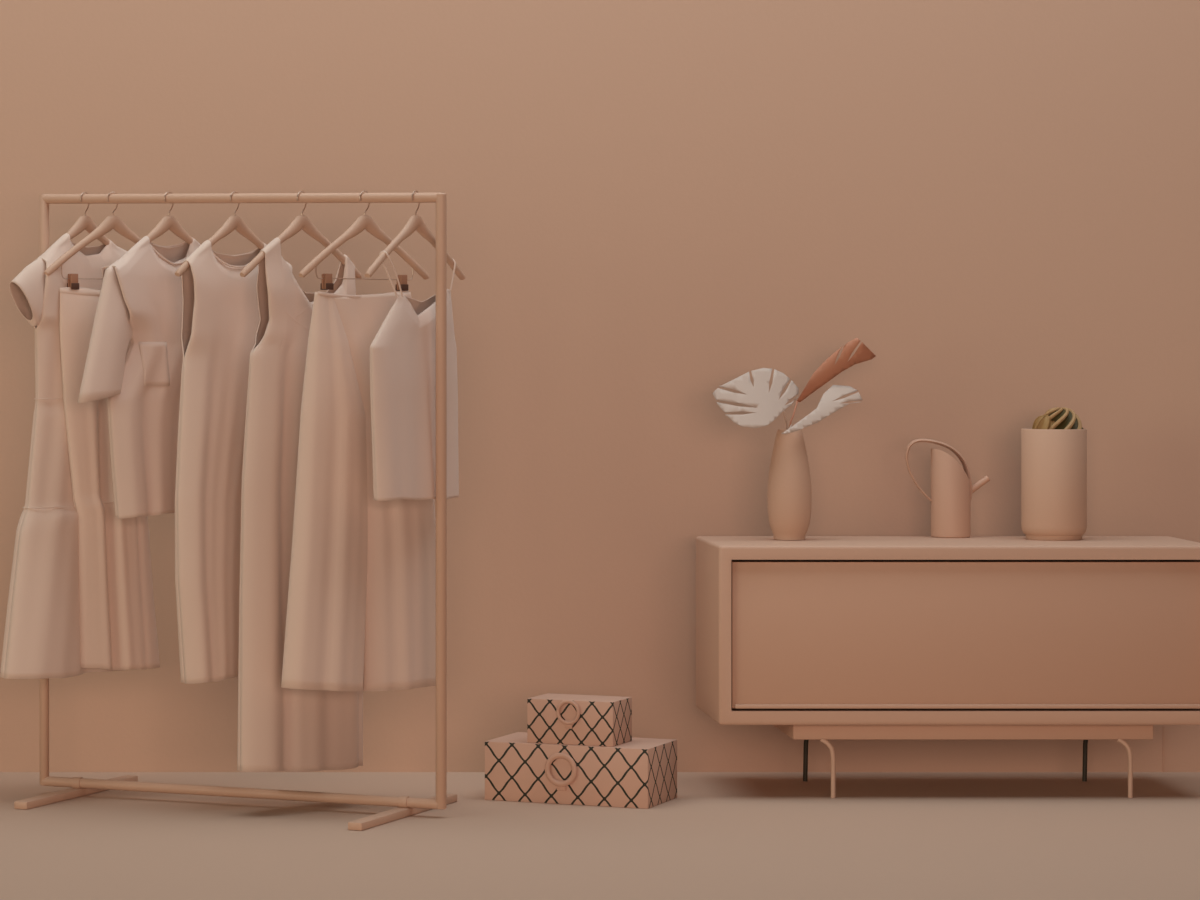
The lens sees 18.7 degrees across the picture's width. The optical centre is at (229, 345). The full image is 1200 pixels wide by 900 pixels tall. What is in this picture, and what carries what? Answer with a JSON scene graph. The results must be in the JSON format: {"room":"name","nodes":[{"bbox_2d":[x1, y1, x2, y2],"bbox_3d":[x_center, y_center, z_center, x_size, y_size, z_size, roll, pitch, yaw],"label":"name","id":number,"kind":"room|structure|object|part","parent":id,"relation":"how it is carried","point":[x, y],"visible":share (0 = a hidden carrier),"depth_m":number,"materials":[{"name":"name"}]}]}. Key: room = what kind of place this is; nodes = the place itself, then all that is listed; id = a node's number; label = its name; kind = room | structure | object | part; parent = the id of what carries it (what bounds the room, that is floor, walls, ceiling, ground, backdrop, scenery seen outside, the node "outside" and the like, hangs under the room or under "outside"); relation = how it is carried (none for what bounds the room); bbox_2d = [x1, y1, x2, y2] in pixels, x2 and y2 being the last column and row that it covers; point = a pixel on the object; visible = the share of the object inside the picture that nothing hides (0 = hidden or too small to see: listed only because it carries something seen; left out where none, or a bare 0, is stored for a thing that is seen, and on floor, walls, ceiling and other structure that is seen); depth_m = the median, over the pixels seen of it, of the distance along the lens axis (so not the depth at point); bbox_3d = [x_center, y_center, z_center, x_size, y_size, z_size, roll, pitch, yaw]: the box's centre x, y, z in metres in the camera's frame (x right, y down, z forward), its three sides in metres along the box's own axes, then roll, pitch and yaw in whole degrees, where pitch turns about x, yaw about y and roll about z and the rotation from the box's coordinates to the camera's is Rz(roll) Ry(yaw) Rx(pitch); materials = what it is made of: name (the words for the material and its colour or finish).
{"room":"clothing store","nodes":[
{"label":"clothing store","id":0,"kind":"room"},
{"bbox_2d":[0,0,1199,771],"bbox_3d":[1.500,-0.910,9.850,13.000,4.260,0.100,0,0,0],"label":"wall","id":1,"kind":"structure","parent":0,"point":[653,206],"depth_m":9.80,"materials":[{"name":"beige paint"}]},
{"bbox_2d":[0,772,1199,899],"bbox_3d":[1.500,1.190,4.150,13.000,0.060,11.300,0,0,0],"label":"floor","id":2,"kind":"structure","parent":0,"point":[724,835],"depth_m":8.48,"materials":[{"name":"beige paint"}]},
{"bbox_2d":[14,192,456,830],"bbox_3d":[0.019,0.383,9.090,1.134,1.554,0.615,0,0,25],"label":"clothes rack","id":3,"kind":"object","parent":2,"relation":"on","point":[406,806],"visible":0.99,"depth_m":8.90,"materials":[{"name":"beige metal"}]},
{"bbox_3d":[-0.481,0.373,9.329,0.025,1.530,0.025,0,0,0],"label":"post","id":4,"kind":"part","parent":3,"relation":"part of","materials":[{"name":"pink metal"}]},
{"bbox_2d":[67,192,109,245],"bbox_3d":[-0.374,-0.288,9.277,0.022,0.218,0.422,0,0,40],"label":"clothes hanger","id":5,"kind":"object","parent":3,"relation":"hanging from","point":[84,222],"visible":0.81,"depth_m":9.27,"materials":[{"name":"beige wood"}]},
{"bbox_2d":[0,233,153,678],"bbox_3d":[-0.382,0.279,9.268,0.162,1.138,0.587,0,0,38],"label":"dress","id":6,"kind":"object","parent":5,"relation":"hanging from","point":[42,632],"visible":0.47,"depth_m":9.12,"materials":[{"name":"fabric"}]},
{"bbox_2d":[44,192,140,288],"bbox_3d":[-0.300,-0.270,9.242,0.422,0.252,0.023,0,0,-37],"label":"clothes hanger","id":7,"kind":"object","parent":3,"relation":"hanging from","point":[111,222],"visible":0.62,"depth_m":9.20,"materials":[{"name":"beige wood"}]},
{"bbox_2d":[59,287,159,669],"bbox_3d":[-0.309,0.340,9.236,0.310,0.984,0.096,0,0,-37],"label":"skirt","id":8,"kind":"object","parent":7,"relation":"hanging from","point":[118,630],"visible":0.62,"depth_m":9.18,"materials":[{"name":"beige fabric"}]},
{"bbox_2d":[78,236,199,518],"bbox_3d":[-0.162,0.077,9.167,0.084,0.713,0.625,0,0,42],"label":"tunic","id":9,"kind":"object","parent":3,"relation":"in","point":[140,301],"visible":0.73,"depth_m":9.06,"materials":[{"name":"beige fabric"}]},
{"bbox_2d":[147,191,192,244],"bbox_3d":[-0.155,-0.285,9.173,0.021,0.218,0.422,0,0,43],"label":"clothes hanger","id":10,"kind":"object","parent":3,"relation":"hanging from","point":[168,222],"visible":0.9,"depth_m":9.17,"materials":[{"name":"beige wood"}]},
{"bbox_2d":[175,191,263,276],"bbox_3d":[0.013,-0.282,9.093,0.021,0.218,0.422,0,0,44],"label":"clothes hanger","id":11,"kind":"object","parent":3,"relation":"hanging from","point":[234,222],"visible":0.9,"depth_m":9.08,"materials":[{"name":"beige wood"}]},
{"bbox_2d":[175,240,291,683],"bbox_3d":[0.009,0.287,9.091,0.107,1.106,0.410,0,0,44],"label":"dress","id":12,"kind":"object","parent":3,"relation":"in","point":[221,318],"visible":0.73,"depth_m":8.99,"materials":[{"name":"fabric"}]},
{"bbox_2d":[237,237,362,771],"bbox_3d":[0.180,0.398,9.014,0.131,1.337,0.431,0,0,42],"label":"dress","id":13,"kind":"object","parent":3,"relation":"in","point":[280,729],"visible":0.54,"depth_m":8.91,"materials":[{"name":"fabric"}]},
{"bbox_2d":[240,191,361,277],"bbox_3d":[0.180,-0.279,9.013,0.422,0.218,0.021,0,0,-44],"label":"clothes hanger","id":14,"kind":"object","parent":3,"relation":"hanging from","point":[301,222],"visible":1,"depth_m":9.00,"materials":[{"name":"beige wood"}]},
{"bbox_2d":[281,290,435,690],"bbox_3d":[0.328,0.358,8.934,0.500,0.997,0.117,0,0,-39],"label":"skirt","id":15,"kind":"object","parent":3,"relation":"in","point":[361,616],"visible":0.79,"depth_m":8.87,"materials":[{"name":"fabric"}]},
{"bbox_2d":[299,191,428,290],"bbox_3d":[0.335,-0.262,8.939,0.422,0.248,0.023,0,0,-39],"label":"clothes hanger","id":16,"kind":"object","parent":3,"relation":"hanging from","point":[364,222],"visible":0.98,"depth_m":8.92,"materials":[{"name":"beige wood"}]},
{"bbox_2d":[365,190,465,279],"bbox_3d":[0.459,-0.275,8.880,0.021,0.218,0.422,0,0,38],"label":"clothes hanger","id":17,"kind":"object","parent":3,"relation":"hanging from","point":[415,222],"visible":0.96,"depth_m":8.86,"materials":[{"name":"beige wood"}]},
{"bbox_2d":[370,250,458,500],"bbox_3d":[0.458,0.074,8.871,0.087,0.615,0.371,0,0,35],"label":"camisole","id":18,"kind":"object","parent":17,"relation":"hanging from","point":[403,349],"visible":0.88,"depth_m":8.81,"materials":[{"name":"beige fabric"}]},
{"bbox_3d":[0.519,0.381,8.851,0.027,1.514,0.027,0,0,0],"label":"post","id":19,"kind":"part","parent":3,"relation":"part of","materials":[{"name":"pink metal"}]},
{"bbox_2d":[485,732,676,808],"bbox_3d":[0.897,1.085,9.216,0.436,0.150,0.256,0,0,25],"label":"storage box","id":20,"kind":"object","parent":2,"relation":"on","point":[641,773],"visible":1,"depth_m":9.11,"materials":[{"name":"cardboard"}]},
{"bbox_3d":[0.837,1.072,9.108,0.086,0.086,0.010,0,0,24],"label":"ring pull","id":21,"kind":"part","parent":20,"relation":"part of","materials":[{"name":"beige plastic"}]},
{"bbox_2d":[527,693,631,746],"bbox_3d":[0.890,0.953,9.179,0.230,0.115,0.161,0,0,25],"label":"storage box","id":22,"kind":"object","parent":20,"relation":"on","point":[566,719],"visible":1,"depth_m":9.12,"materials":[{"name":"cardboard"}]},
{"bbox_3d":[0.856,0.927,9.111,0.064,0.064,0.010,0,0,25],"label":"ring pull","id":23,"kind":"part","parent":22,"relation":"part of","materials":[{"name":"beige"}]},
{"bbox_2d":[696,536,1199,797],"bbox_3d":[1.885,0.835,9.422,1.274,0.651,0.465,0,0,0],"label":"sideboard","id":24,"kind":"object","parent":2,"relation":"on","point":[822,638],"visible":1,"depth_m":9.20,"materials":[{"name":"pink paint"}]},
{"bbox_2d":[767,429,811,540],"bbox_3d":[1.471,0.364,9.465,0.116,0.290,0.116,0,0,0],"label":"vase","id":25,"kind":"object","parent":24,"relation":"on","point":[789,494],"visible":0.97,"depth_m":9.42,"materials":[{"name":"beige ceramic"}]},
{"bbox_2d":[713,368,798,429],"bbox_3d":[1.383,0.203,9.433,0.229,0.292,0.087,0,0,0],"label":"leaf","id":26,"kind":"object","parent":25,"relation":"in","point":[768,406],"visible":1,"depth_m":9.44,"materials":[{"name":"white plant"}]},
{"bbox_3d":[1.457,0.259,9.447,0.005,0.181,0.047,0,0,23],"label":"stem","id":27,"kind":"part","parent":26,"relation":"part of","materials":[{"name":"beige plant"}]},
{"bbox_2d":[782,385,861,433],"bbox_3d":[1.538,0.226,9.451,0.243,0.247,0.072,0,0,-21],"label":"leaf","id":28,"kind":"object","parent":25,"relation":"in","point":[827,405],"visible":1,"depth_m":9.44,"materials":[{"name":"white plant"}]},
{"bbox_2d":[789,338,875,426],"bbox_3d":[1.591,0.164,9.506,0.239,0.372,0.093,0,0,3],"label":"leaf","id":29,"kind":"object","parent":25,"relation":"in","point":[828,369],"visible":1,"depth_m":9.50,"materials":[{"name":"orange plant"}]},
{"bbox_3d":[1.488,0.247,9.508,0.005,0.205,0.093,0,0,22],"label":"stem","id":30,"kind":"part","parent":29,"relation":"part of","materials":[{"name":"brown plant"}]},
{"bbox_3d":[1.607,0.063,9.506,0.209,0.172,0.099,0,0,0],"label":"blade","id":31,"kind":"part","parent":29,"relation":"part of","materials":[{"name":"brown plant"}]},
{"bbox_3d":[1.537,1.085,9.595,0.020,0.150,0.012,0,0,0],"label":"leg","id":32,"kind":"part","parent":24,"relation":"part of","materials":[{"name":"brown paint"}]},
{"bbox_3d":[1.536,1.083,9.247,0.040,0.155,0.013,0,0,9],"label":"leg","id":33,"kind":"part","parent":24,"relation":"part of","materials":[{"name":"beige paint"}]},
{"bbox_3d":[1.885,0.739,9.646,1.254,0.439,0.010,0,0,0],"label":"panel","id":34,"kind":"part","parent":24,"relation":"part of","materials":[{"name":"paint"}]},
{"bbox_2d":[905,439,989,537],"bbox_3d":[1.913,0.378,9.598,0.226,0.263,0.104,0,0,0],"label":"watering can","id":35,"kind":"object","parent":24,"relation":"on","point":[952,489],"visible":1,"depth_m":9.56,"materials":[{"name":"pink paint"}]},
{"bbox_3d":[1.889,0.332,9.598,0.178,0.170,0.036,0,0,0],"label":"handle","id":36,"kind":"part","parent":35,"relation":"part of","materials":[{"name":"pink paint"}]},
{"bbox_3d":[1.991,0.375,9.598,0.070,0.060,0.018,0,0,0],"label":"spout","id":37,"kind":"part","parent":35,"relation":"part of","materials":[{"name":"pink paint"}]},
{"bbox_3d":[1.909,0.990,9.418,0.926,0.043,0.345,0,0,0],"label":"rail","id":38,"kind":"part","parent":24,"relation":"part of","materials":[{"name":"pink paint"}]},
{"bbox_3d":[1.885,0.740,9.214,1.202,0.374,0.020,0,0,0],"label":"door","id":39,"kind":"part","parent":24,"relation":"part of","materials":[{"name":"pink paint"}]},
{"bbox_2d":[1021,407,1086,540],"bbox_3d":[2.172,0.336,9.490,0.175,0.348,0.175,0,0,0],"label":"potted succulent","id":40,"kind":"object","parent":24,"relation":"on","point":[1054,450],"visible":1,"depth_m":9.42,"materials":[{"name":"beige ceramic"}]},
{"bbox_3d":[2.282,1.085,9.595,0.020,0.150,0.012,0,0,0],"label":"leg","id":41,"kind":"part","parent":24,"relation":"part of","materials":[{"name":"brown paint"}]},
{"bbox_3d":[2.299,1.083,9.247,0.040,0.155,0.013,0,0,9],"label":"leg","id":42,"kind":"part","parent":24,"relation":"part of","materials":[{"name":"beige paint"}]}
]}

